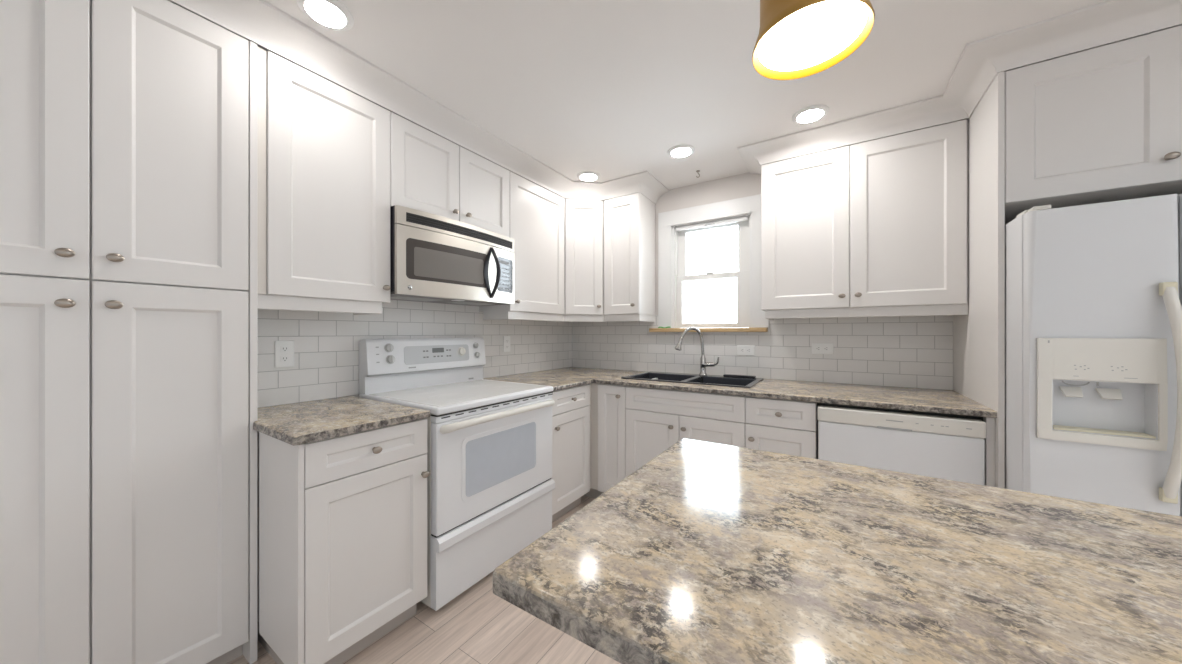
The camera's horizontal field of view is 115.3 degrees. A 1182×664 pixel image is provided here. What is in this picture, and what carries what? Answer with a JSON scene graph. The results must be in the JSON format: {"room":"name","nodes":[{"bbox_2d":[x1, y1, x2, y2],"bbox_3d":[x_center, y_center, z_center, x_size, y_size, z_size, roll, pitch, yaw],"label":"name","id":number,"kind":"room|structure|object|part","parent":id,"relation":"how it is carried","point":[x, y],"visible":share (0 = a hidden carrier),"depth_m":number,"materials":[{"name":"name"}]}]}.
{"room":"kitchen","nodes":[
{"label":"kitchen","id":0,"kind":"room"},
{"bbox_2d":[170,0,668,203],"bbox_3d":[-0.504,-1.127,1.928,0.675,0.095,3.169,0,0,33],"label":"crown molding","id":1,"kind":"structure","parent":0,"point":[259,22],"depth_m":1.74,"materials":[{"name":"white wood"}]},
{"bbox_2d":[227,496,620,663],"bbox_3d":[0.451,1.277,-0.409,5.750,0.100,6.350,0,0,33],"label":"floor","id":2,"kind":"structure","parent":0,"point":[478,626],"depth_m":1.50,"materials":[{"name":"brown wood"}]},
{"bbox_2d":[0,0,256,663],"bbox_3d":[-1.568,0.074,1.169,0.342,2.307,0.736,0,0,33],"label":"pantry cabinet","id":3,"kind":"object","parent":2,"relation":"on","point":[128,128],"visible":1,"depth_m":1.14,"materials":[{"name":"white wood"}]},
{"bbox_3d":[-1.559,0.494,0.941,0.020,1.290,0.356,0,0,33],"label":"door","id":4,"kind":"part","parent":3,"relation":"part of","materials":[{"name":"white wood"}]},
{"bbox_3d":[-1.559,-0.617,0.941,0.020,0.923,0.356,0,0,33],"label":"door","id":5,"kind":"part","parent":3,"relation":"part of","materials":[{"name":"white wood"}]},
{"bbox_3d":[-1.464,-0.082,1.041,0.030,0.026,0.035,0,0,33],"label":"knob","id":6,"kind":"part","parent":3,"relation":"part of","materials":[{"name":"silver metal"}]},
{"bbox_3d":[-1.464,-0.222,1.041,0.030,0.026,0.035,0,0,33],"label":"knob","id":7,"kind":"part","parent":3,"relation":"part of","materials":[{"name":"silver metal"}]},
{"bbox_3d":[-1.419,-0.083,1.112,0.030,0.026,0.035,0,0,33],"label":"knob","id":8,"kind":"part","parent":3,"relation":"part of","materials":[{"name":"silver metal"}]},
{"bbox_3d":[-1.417,-0.223,1.114,0.030,0.026,0.035,0,0,33],"label":"knob","id":9,"kind":"part","parent":3,"relation":"part of","materials":[{"name":"silver metal"}]},
{"bbox_3d":[-1.365,0.494,1.240,0.020,1.290,0.348,0,0,33],"label":"door","id":10,"kind":"part","parent":3,"relation":"part of","materials":[{"name":"white wood"}]},
{"bbox_3d":[-1.365,-0.617,1.240,0.020,0.923,0.348,0,0,33],"label":"door","id":11,"kind":"part","parent":3,"relation":"part of","materials":[{"name":"white wood"}]},
{"bbox_3d":[-1.385,0.074,1.476,0.312,2.307,0.022,0,0,33],"label":"panel","id":12,"kind":"part","parent":3,"relation":"part of","materials":[{"name":"white wood"}]},
{"bbox_2d":[257,418,429,663],"bbox_3d":[-1.087,0.793,1.574,0.694,0.868,0.460,0,0,33],"label":"base cabinet","id":13,"kind":"object","parent":2,"relation":"on","point":[342,520],"visible":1,"depth_m":1.35,"materials":[{"name":"white wood"}]},
{"bbox_3d":[-1.091,0.742,1.313,0.355,0.766,0.017,0,0,33],"label":"panel","id":14,"kind":"part","parent":13,"relation":"part of","materials":[{"name":"white wood"}]},
{"bbox_2d":[253,396,429,445],"bbox_3d":[-1.097,0.344,1.568,0.688,0.029,0.475,0,0,33],"label":"countertop","id":15,"kind":"structure","parent":13,"relation":"on","point":[300,423],"depth_m":1.47,"materials":[{"name":"stone"}]},
{"bbox_3d":[-0.824,0.439,1.414,0.020,0.147,0.440,0,0,33],"label":"drawer","id":16,"kind":"part","parent":13,"relation":"part of","materials":[{"name":"white wood"}]},
{"bbox_3d":[-0.824,0.820,1.414,0.020,0.609,0.440,0,0,33],"label":"door","id":17,"kind":"part","parent":13,"relation":"part of","materials":[{"name":"white wood"}]},
{"bbox_3d":[-0.803,0.439,1.401,0.030,0.026,0.035,0,0,33],"label":"knob","id":18,"kind":"part","parent":13,"relation":"part of","materials":[{"name":"silver metal"}]},
{"bbox_3d":[-0.695,0.593,1.567,0.030,0.026,0.035,0,0,33],"label":"knob","id":19,"kind":"part","parent":13,"relation":"part of","materials":[{"name":"silver metal"}]},
{"bbox_2d":[359,337,554,610],"bbox_3d":[-0.708,0.630,2.103,0.753,1.194,0.800,0,0,33],"label":"stove","id":20,"kind":"object","parent":2,"relation":"on","point":[490,485],"visible":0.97,"depth_m":1.92,"materials":[{"name":"white metal"}]},
{"bbox_3d":[-1.093,0.083,2.032,0.027,0.050,0.050,0,0,33],"label":"control knob","id":21,"kind":"part","parent":20,"relation":"part of","materials":[{"name":"white plastic"}]},
{"bbox_3d":[-1.084,0.146,2.033,0.027,0.050,0.050,0,0,33],"label":"control knob","id":22,"kind":"part","parent":20,"relation":"part of","materials":[{"name":"white plastic"}]},
{"bbox_2d":[359,379,552,414],"bbox_3d":[-0.723,0.338,2.110,0.678,0.034,0.794,0,0,33],"label":"cooktop","id":23,"kind":"object","parent":20,"relation":"in","point":[455,396],"depth_m":1.98,"materials":[{"name":"white glass"}]},
{"bbox_3d":[-0.833,0.121,2.424,0.027,0.057,0.057,0,0,33],"label":"control knob","id":24,"kind":"part","parent":20,"relation":"part of","materials":[{"name":"white plastic"}]},
{"bbox_3d":[-0.466,0.375,1.943,0.041,0.028,0.786,0,0,33],"label":"vent trim","id":25,"kind":"part","parent":20,"relation":"part of","materials":[{"name":"white metal"}]},
{"bbox_3d":[-0.464,0.633,1.942,0.045,0.484,0.786,0,0,33],"label":"oven door","id":26,"kind":"part","parent":20,"relation":"part of","materials":[{"name":"white metal"}]},
{"bbox_3d":[-0.456,1.039,1.936,0.064,0.310,0.786,0,0,33],"label":"storage drawer","id":27,"kind":"part","parent":20,"relation":"part of","materials":[{"name":"white metal"}]},
{"bbox_3d":[-0.422,0.416,1.914,0.068,0.047,0.763,0,0,33],"label":"oven handle","id":28,"kind":"part","parent":20,"relation":"part of","materials":[{"name":"white plastic"}]},
{"bbox_2d":[551,384,589,521],"bbox_3d":[-0.393,0.793,2.643,0.694,0.868,0.438,0,0,33],"label":"base cabinet","id":29,"kind":"object","parent":2,"relation":"on","point":[571,408],"visible":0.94,"depth_m":2.48,"materials":[{"name":"white wood"}]},
{"bbox_3d":[-0.134,0.439,2.477,0.020,0.147,0.436,0,0,33],"label":"drawer","id":30,"kind":"part","parent":29,"relation":"part of","materials":[{"name":"white wood"}]},
{"bbox_2d":[583,383,625,498],"bbox_3d":[0.015,0.793,3.057,0.927,0.868,0.697,0,0,33],"label":"base cabinet","id":31,"kind":"object","parent":2,"relation":"on","point":[607,401],"visible":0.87,"depth_m":2.63,"materials":[{"name":"white wood"}]},
{"bbox_3d":[0.145,0.745,2.607,0.219,0.759,0.020,0,0,33],"label":"door","id":32,"kind":"part","parent":31,"relation":"part of","materials":[{"name":"white wood"}]},
{"bbox_2d":[483,367,996,417],"bbox_3d":[0.633,0.344,2.393,2.689,0.029,1.140,0,0,33],"label":"countertop","id":33,"kind":"structure","parent":31,"relation":"on","point":[888,397],"depth_m":2.17,"materials":[{"name":"stone"}]},
{"bbox_2d":[621,371,763,387],"bbox_3d":[0.718,0.430,2.664,0.866,0.218,0.506,0,0,33],"label":"sink","id":34,"kind":"object","parent":33,"relation":"in","point":[716,380],"visible":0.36,"depth_m":2.70,"materials":[{"name":"black"}]},
{"bbox_3d":[0.527,0.434,2.745,0.394,0.211,0.378,0,0,33],"label":"bowl","id":35,"kind":"part","parent":34,"relation":"part of","materials":[{"name":"black"}]},
{"bbox_3d":[0.879,0.434,2.516,0.366,0.211,0.378,0,0,33],"label":"bowl","id":36,"kind":"part","parent":34,"relation":"part of","materials":[{"name":"black"}]},
{"bbox_2d":[723,374,755,377],"bbox_3d":[1.067,0.313,2.691,0.217,0.015,0.044,0,0,33],"label":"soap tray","id":37,"kind":"object","parent":34,"relation":"on","point":[724,375],"visible":1,"depth_m":2.67,"materials":[{"name":"black plastic"}]},
{"bbox_2d":[674,327,718,374],"bbox_3d":[0.794,0.138,2.831,0.326,0.365,0.092,0,0,4],"label":"faucet","id":38,"kind":"object","parent":33,"relation":"on","point":[703,364],"visible":1,"depth_m":2.82,"materials":[{"name":"silver metal"}]},
{"bbox_3d":[0.906,0.220,2.808,0.112,0.078,0.033,0,0,33],"label":"lever","id":39,"kind":"part","parent":38,"relation":"part of","materials":[{"name":"silver metal"}]},
{"bbox_2d":[626,378,745,476],"bbox_3d":[0.726,0.793,2.596,0.765,0.868,0.692,0,0,33],"label":"base cabinet","id":40,"kind":"object","parent":2,"relation":"on","point":[656,419],"visible":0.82,"depth_m":2.35,"materials":[{"name":"white wood"}]},
{"bbox_3d":[0.396,0.820,2.444,0.374,0.609,0.020,0,0,33],"label":"door","id":41,"kind":"part","parent":40,"relation":"part of","materials":[{"name":"white wood"}]},
{"bbox_3d":[0.559,0.439,2.338,0.762,0.147,0.020,0,0,33],"label":"false drawer","id":42,"kind":"part","parent":40,"relation":"part of","materials":[{"name":"white wood"}]},
{"bbox_3d":[0.717,0.820,2.236,0.384,0.609,0.020,0,0,33],"label":"door","id":43,"kind":"part","parent":40,"relation":"part of","materials":[{"name":"white wood"}]},
{"bbox_2d":[745,396,816,458],"bbox_3d":[1.192,0.793,2.293,0.344,0.868,0.692,0,0,33],"label":"base cabinet","id":44,"kind":"object","parent":2,"relation":"on","point":[789,427],"visible":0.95,"depth_m":2.02,"materials":[{"name":"white wood"}]},
{"bbox_3d":[1.025,0.439,2.036,0.343,0.147,0.020,0,0,33],"label":"drawer","id":45,"kind":"part","parent":44,"relation":"part of","materials":[{"name":"white wood"}]},
{"bbox_3d":[1.025,0.820,2.036,0.343,0.609,0.020,0,0,33],"label":"door","id":46,"kind":"part","parent":44,"relation":"part of","materials":[{"name":"white wood"}]},
{"bbox_2d":[817,403,985,484],"bbox_3d":[1.591,0.794,2.020,0.617,0.866,0.676,0,0,33],"label":"dishwasher","id":47,"kind":"object","parent":2,"relation":"on","point":[936,445],"visible":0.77,"depth_m":1.72,"materials":[{"name":"white plastic"}]},
{"bbox_3d":[1.425,0.413,1.764,0.608,0.071,0.064,0,0,33],"label":"control panel","id":48,"kind":"part","parent":47,"relation":"part of","materials":[{"name":"white plastic"}]},
{"bbox_2d":[953,71,1004,488],"bbox_3d":[1.891,0.074,1.843,0.020,2.307,0.702,0,0,33],"label":"end panel","id":49,"kind":"object","parent":2,"relation":"on","point":[979,335],"visible":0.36,"depth_m":1.66,"materials":[{"name":"white wood"}]},
{"bbox_2d":[983,417,994,486],"bbox_3d":[1.874,0.793,1.861,0.026,0.868,0.653,0,0,33],"label":"end panel","id":50,"kind":"object","parent":2,"relation":"on","point":[990,422],"visible":0.2,"depth_m":1.59,"materials":[{"name":"white wood"}]},
{"bbox_2d":[1005,194,1181,515],"bbox_3d":[2.191,0.382,1.454,0.900,1.686,0.951,0,0,33],"label":"refrigerator","id":51,"kind":"object","parent":2,"relation":"on","point":[1093,292],"visible":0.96,"depth_m":1.28,"materials":[{"name":"white plastic"}]},
{"bbox_3d":[1.706,0.210,1.327,0.050,0.035,0.032,0,0,33],"label":"dispenser lever","id":52,"kind":"part","parent":51,"relation":"part of","materials":[{"name":"white plastic"}]},
{"bbox_3d":[1.777,0.210,1.281,0.052,0.035,0.032,0,0,33],"label":"dispenser lever","id":53,"kind":"part","parent":51,"relation":"part of","materials":[{"name":"white plastic"}]},
{"bbox_3d":[1.835,-0.140,1.189,0.030,0.042,0.022,0,0,33],"label":"handle","id":54,"kind":"part","parent":51,"relation":"part of","materials":[{"name":"plastic"}]},
{"bbox_3d":[1.835,0.517,1.189,0.030,0.042,0.022,0,0,33],"label":"handle","id":55,"kind":"part","parent":51,"relation":"part of","materials":[{"name":"plastic"}]},
{"bbox_3d":[1.826,0.189,1.167,0.028,0.667,0.073,0,0,20],"label":"handle","id":56,"kind":"part","parent":51,"relation":"part of","materials":[{"name":"white plastic"}]},
{"bbox_3d":[2.124,0.342,1.047,0.567,1.570,0.054,0,0,33],"label":"fresh food door","id":57,"kind":"part","parent":51,"relation":"part of","materials":[{"name":"white metal"}]},
{"bbox_3d":[0.705,0.778,0.580,1.080,0.898,0.325,0,0,33],"label":"cabinet","id":58,"kind":"object","parent":2,"relation":"on","visible":0},
{"bbox_2d":[493,438,1181,663],"bbox_3d":[0.595,0.314,0.430,1.262,0.030,0.714,0,0,33],"label":"countertop","id":59,"kind":"structure","parent":58,"relation":"on","point":[706,552],"depth_m":0.47,"materials":[{"name":"stone"}]},
{"bbox_2d":[168,0,1181,200],"bbox_3d":[0.451,-1.225,-0.409,5.750,0.100,6.350,0,0,33],"label":"ceiling","id":60,"kind":"structure","parent":0,"point":[607,88],"depth_m":1.65,"materials":[{"name":"paint"}]},
{"bbox_2d":[296,0,353,30],"bbox_3d":[-0.968,-1.168,1.366,0.172,0.013,0.172,0,0,33],"label":"recessed light","id":61,"kind":"object","parent":60,"relation":"in","point":[329,14],"visible":1,"depth_m":1.36,"materials":[{"name":"white paint"}]},
{"bbox_2d":[577,171,599,181],"bbox_3d":[-0.019,-1.168,2.804,0.172,0.013,0.172,0,0,33],"label":"recessed light","id":62,"kind":"object","parent":60,"relation":"in","point":[588,176],"visible":1,"depth_m":2.78,"materials":[{"name":"white paint"}]},
{"bbox_2d":[667,144,694,157],"bbox_3d":[0.582,-1.168,2.418,0.172,0.013,0.172,0,0,33],"label":"recessed light","id":63,"kind":"object","parent":60,"relation":"in","point":[683,150],"visible":1,"depth_m":2.40,"materials":[{"name":"white paint"}]},
{"bbox_2d":[792,105,828,123],"bbox_3d":[1.178,-1.168,2.011,0.172,0.013,0.172,0,0,33],"label":"recessed light","id":64,"kind":"object","parent":60,"relation":"in","point":[813,113],"visible":1,"depth_m":1.99,"materials":[{"name":"white paint"}]},
{"bbox_2d":[752,0,874,79],"bbox_3d":[0.347,-0.816,0.595,0.167,0.717,0.167,0,0,33],"label":"pendant light","id":65,"kind":"object","parent":60,"relation":"hanging from","point":[797,39],"visible":1,"depth_m":0.58,"materials":[{"name":"glass"}]},
{"bbox_2d":[614,172,842,383],"bbox_3d":[1.406,0.026,2.668,3.700,2.402,0.150,0,0,33],"label":"wall","id":66,"kind":"structure","parent":0,"point":[746,184],"depth_m":2.92,"materials":[{"name":"paint"}]},
{"bbox_2d":[562,198,604,321],"bbox_3d":[-0.099,-0.585,3.236,0.540,0.989,0.520,0,0,33],"label":"upper cabinet","id":67,"kind":"object","parent":66,"relation":"attached to","point":[583,219],"visible":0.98,"depth_m":3.03,"materials":[{"name":"white wood"}]},
{"bbox_3d":[-0.059,-0.119,3.049,0.367,0.056,0.025,0,0,-10],"label":"light rail","id":68,"kind":"part","parent":67,"relation":"part of","materials":[{"name":"white wood"}]},
{"bbox_2d":[604,192,654,321],"bbox_3d":[0.312,-0.585,3.079,0.320,0.989,0.336,0,0,33],"label":"upper cabinet","id":69,"kind":"object","parent":66,"relation":"attached to","point":[629,220],"visible":1,"depth_m":2.98,"materials":[{"name":"white wood"}]},
{"bbox_3d":[0.242,-0.613,2.972,0.310,0.932,0.020,0,0,33],"label":"door","id":70,"kind":"part","parent":69,"relation":"part of","materials":[{"name":"white wood"}]},
{"bbox_3d":[0.323,-0.119,3.100,0.315,0.056,0.288,0,0,33],"label":"light rail","id":71,"kind":"part","parent":69,"relation":"part of","materials":[{"name":"white wood"}]},
{"bbox_3d":[0.453,-0.613,3.006,0.005,0.933,0.304,0,0,33],"label":"panel","id":72,"kind":"part","parent":69,"relation":"part of","materials":[{"name":"white wood"}]},
{"bbox_2d":[649,194,768,331],"bbox_3d":[0.917,-0.499,2.954,0.906,0.988,0.202,0,0,33],"label":"window","id":73,"kind":"structure","parent":66,"relation":"in","point":[672,244],"depth_m":2.89,"materials":[{"name":"white paint"}]},
{"bbox_3d":[0.913,-0.021,2.956,0.898,0.031,0.200,0,0,33],"label":"sill","id":74,"kind":"part","parent":73,"relation":"part of","materials":[{"name":"brown wood"}]},
{"bbox_2d":[671,210,750,230],"bbox_3d":[0.914,-0.857,2.890,0.607,0.056,0.055,0,0,33],"label":"window blind","id":75,"kind":"object","parent":73,"relation":"attached to","point":[745,218],"visible":1,"depth_m":2.87,"materials":[{"name":"white paint"}]},
{"bbox_3d":[0.925,-0.844,2.905,0.544,0.031,0.018,0,0,33],"label":"rail","id":76,"kind":"part","parent":75,"relation":"part of","materials":[{"name":"white paint"}]},
{"bbox_3d":[0.945,-0.251,2.935,0.557,0.424,0.036,0,0,33],"label":"sash","id":77,"kind":"part","parent":73,"relation":"part of","materials":[{"name":"plastic"}]},
{"bbox_3d":[0.966,-0.644,2.967,0.557,0.433,0.036,0,0,33],"label":"sash","id":78,"kind":"part","parent":73,"relation":"part of","materials":[{"name":"plastic"}]},
{"bbox_2d":[572,315,952,389],"bbox_3d":[0.945,0.091,2.874,2.690,0.476,0.006,0,0,33],"label":"tile backsplash","id":79,"kind":"structure","parent":66,"relation":"attached to","point":[893,351],"depth_m":2.56,"materials":[{"name":"white tile"}]},
{"bbox_2d":[737,345,754,354],"bbox_3d":[1.135,0.129,2.743,0.122,0.072,0.007,0,0,33],"label":"wall outlet","id":80,"kind":"object","parent":79,"relation":"attached to","point":[741,349],"visible":1,"depth_m":2.74,"materials":[{"name":"white plastic"}]},
{"bbox_2d":[812,343,832,353],"bbox_3d":[1.536,0.106,2.482,0.122,0.072,0.007,0,0,33],"label":"wall outlet","id":81,"kind":"object","parent":79,"relation":"attached to","point":[817,348],"visible":1,"depth_m":2.48,"materials":[{"name":"white plastic"}]},
{"bbox_2d":[761,119,967,319],"bbox_3d":[1.570,-0.585,2.255,0.964,0.989,0.324,0,0,33],"label":"upper cabinet","id":82,"kind":"object","parent":66,"relation":"attached to","point":[878,227],"visible":1,"depth_m":2.11,"materials":[{"name":"white wood"}]},
{"bbox_3d":[1.296,-0.613,2.287,0.468,0.932,0.020,0,0,33],"label":"door","id":83,"kind":"part","parent":82,"relation":"part of","materials":[{"name":"white wood"}]},
{"bbox_3d":[1.592,-0.119,2.269,0.943,0.056,0.276,0,0,33],"label":"light rail","id":84,"kind":"part","parent":82,"relation":"part of","materials":[{"name":"white wood"}]},
{"bbox_3d":[1.698,-0.613,2.026,0.485,0.932,0.020,0,0,33],"label":"door","id":85,"kind":"part","parent":82,"relation":"part of","materials":[{"name":"white wood"}]},
{"bbox_2d":[737,0,1181,174],"bbox_3d":[1.670,-1.127,1.764,0.517,0.095,2.171,0,0,-35],"label":"crown molding","id":86,"kind":"structure","parent":66,"relation":"attached to","point":[1110,21],"depth_m":1.55,"materials":[{"name":"white wood"}]},
{"bbox_2d":[1005,25,1181,224],"bbox_3d":[2.271,-0.808,1.579,0.903,0.544,0.732,0,0,33],"label":"upper cabinet","id":87,"kind":"object","parent":66,"relation":"attached to","point":[1101,124],"visible":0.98,"depth_m":1.42,"materials":[{"name":"white wood"}]},
{"bbox_3d":[2.037,-0.619,1.313,0.035,0.026,0.030,0,0,33],"label":"knob","id":88,"kind":"part","parent":87,"relation":"part of","materials":[{"name":"silver metal"}]},
{"bbox_3d":[-1.897,0.026,1.117,0.150,2.402,6.350,0,0,33],"label":"wall","id":89,"kind":"structure","parent":0,"visible":0},
{"bbox_2d":[257,46,390,314],"bbox_3d":[-1.227,-0.585,1.687,0.336,0.989,0.502,0,0,33],"label":"upper cabinet","id":90,"kind":"object","parent":89,"relation":"attached to","point":[324,148],"visible":0.95,"depth_m":1.57,"materials":[{"name":"white wood"}]},
{"bbox_3d":[-1.239,-0.119,1.675,0.246,0.056,0.468,0,0,33],"label":"light rail","id":91,"kind":"part","parent":90,"relation":"part of","materials":[{"name":"white wood"}]},
{"bbox_3d":[-0.979,-0.215,1.788,0.030,0.026,0.035,0,0,33],"label":"knob","id":92,"kind":"part","parent":90,"relation":"part of","materials":[{"name":"silver metal"}]},
{"bbox_2d":[257,300,571,407],"bbox_3d":[-0.846,0.058,2.591,0.006,0.542,2.433,0,0,33],"label":"tile backsplash","id":93,"kind":"structure","parent":89,"relation":"attached to","point":[326,344],"depth_m":1.98,"materials":[{"name":"white tile"}]},
{"bbox_2d":[275,340,293,367],"bbox_3d":[-1.406,0.097,1.717,0.007,0.122,0.072,0,0,33],"label":"wall outlet","id":94,"kind":"object","parent":93,"relation":"attached to","point":[284,350],"visible":1,"depth_m":1.72,"materials":[{"name":"white plastic"}]},
{"bbox_2d":[280,346,288,351],"bbox_3d":[-1.405,0.074,1.716,0.002,0.029,0.033,0,0,33],"label":"receptacle","id":95,"kind":"object","parent":94,"relation":"attached to","point":[282,348],"depth_m":1.71,"materials":[{"name":"white plastic"}]},
{"bbox_2d":[280,355,288,361],"bbox_3d":[-1.405,0.119,1.716,0.002,0.029,0.033,0,0,33],"label":"receptacle","id":96,"kind":"object","parent":94,"relation":"attached to","point":[283,358],"depth_m":1.71,"materials":[{"name":"white plastic"}]},
{"bbox_2d":[503,336,509,351],"bbox_3d":[-0.648,0.087,2.884,0.007,0.122,0.072,0,0,33],"label":"wall outlet","id":97,"kind":"object","parent":93,"relation":"attached to","point":[506,339],"visible":1,"depth_m":2.88,"materials":[{"name":"white plastic"}]},
{"bbox_2d":[391,112,509,236],"bbox_3d":[-0.873,-0.849,2.233,0.336,0.461,0.797,0,0,33],"label":"upper cabinet","id":98,"kind":"object","parent":89,"relation":"attached to","point":[431,173],"visible":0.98,"depth_m":2.09,"materials":[{"name":"white wood"}]},
{"bbox_3d":[-0.874,-0.849,1.995,0.020,0.460,0.395,0,0,33],"label":"door","id":99,"kind":"part","parent":98,"relation":"part of","materials":[{"name":"white wood"}]},
{"bbox_2d":[391,205,513,305],"bbox_3d":[-0.828,-0.401,2.203,0.445,0.432,0.791,0,0,33],"label":"microwave","id":100,"kind":"object","parent":98,"relation":"attached to","point":[435,258],"visible":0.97,"depth_m":2.02,"materials":[{"name":"silver metal"}]},
{"bbox_3d":[-0.764,-0.356,2.055,0.048,0.338,0.610,0,0,33],"label":"door","id":101,"kind":"part","parent":100,"relation":"part of","materials":[{"name":"silver metal"}]},
{"bbox_3d":[-0.715,-0.572,2.131,0.048,0.088,0.791,0,0,33],"label":"vent panel","id":102,"kind":"part","parent":100,"relation":"part of","materials":[{"name":"silver metal"}]},
{"bbox_3d":[-0.575,-0.363,2.253,0.077,0.307,0.026,0,0,33],"label":"handle","id":103,"kind":"part","parent":100,"relation":"part of","materials":[{"name":"black plastic"}]},
{"bbox_3d":[-0.552,-0.356,2.390,0.040,0.337,0.178,0,0,33],"label":"control panel","id":104,"kind":"part","parent":100,"relation":"part of","materials":[{"name":"silver metal"}]},
{"bbox_2d":[500,267,510,289],"bbox_3d":[-0.545,-0.342,2.377,0.002,0.134,0.108,0,0,27],"label":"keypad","id":105,"kind":"object","parent":100,"relation":"attached to","point":[505,278],"depth_m":2.38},
{"bbox_3d":[-0.657,-0.849,2.330,0.020,0.460,0.397,0,0,33],"label":"door","id":106,"kind":"part","parent":98,"relation":"part of","materials":[{"name":"white wood"}]},
{"bbox_2d":[479,171,563,320],"bbox_3d":[-0.491,-0.585,2.821,0.336,0.989,0.602,0,0,33],"label":"upper cabinet","id":107,"kind":"object","parent":89,"relation":"attached to","point":[536,212],"visible":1,"depth_m":2.72,"materials":[{"name":"white wood"}]},
{"bbox_3d":[-0.494,-0.119,2.822,0.246,0.056,0.602,0,0,33],"label":"light rail","id":108,"kind":"part","parent":107,"relation":"part of","materials":[{"name":"white wood"}]},
{"bbox_3d":[-0.384,-0.613,2.751,0.020,0.932,0.602,0,0,33],"label":"door","id":109,"kind":"part","parent":107,"relation":"part of","materials":[{"name":"white wood"}]}
]}

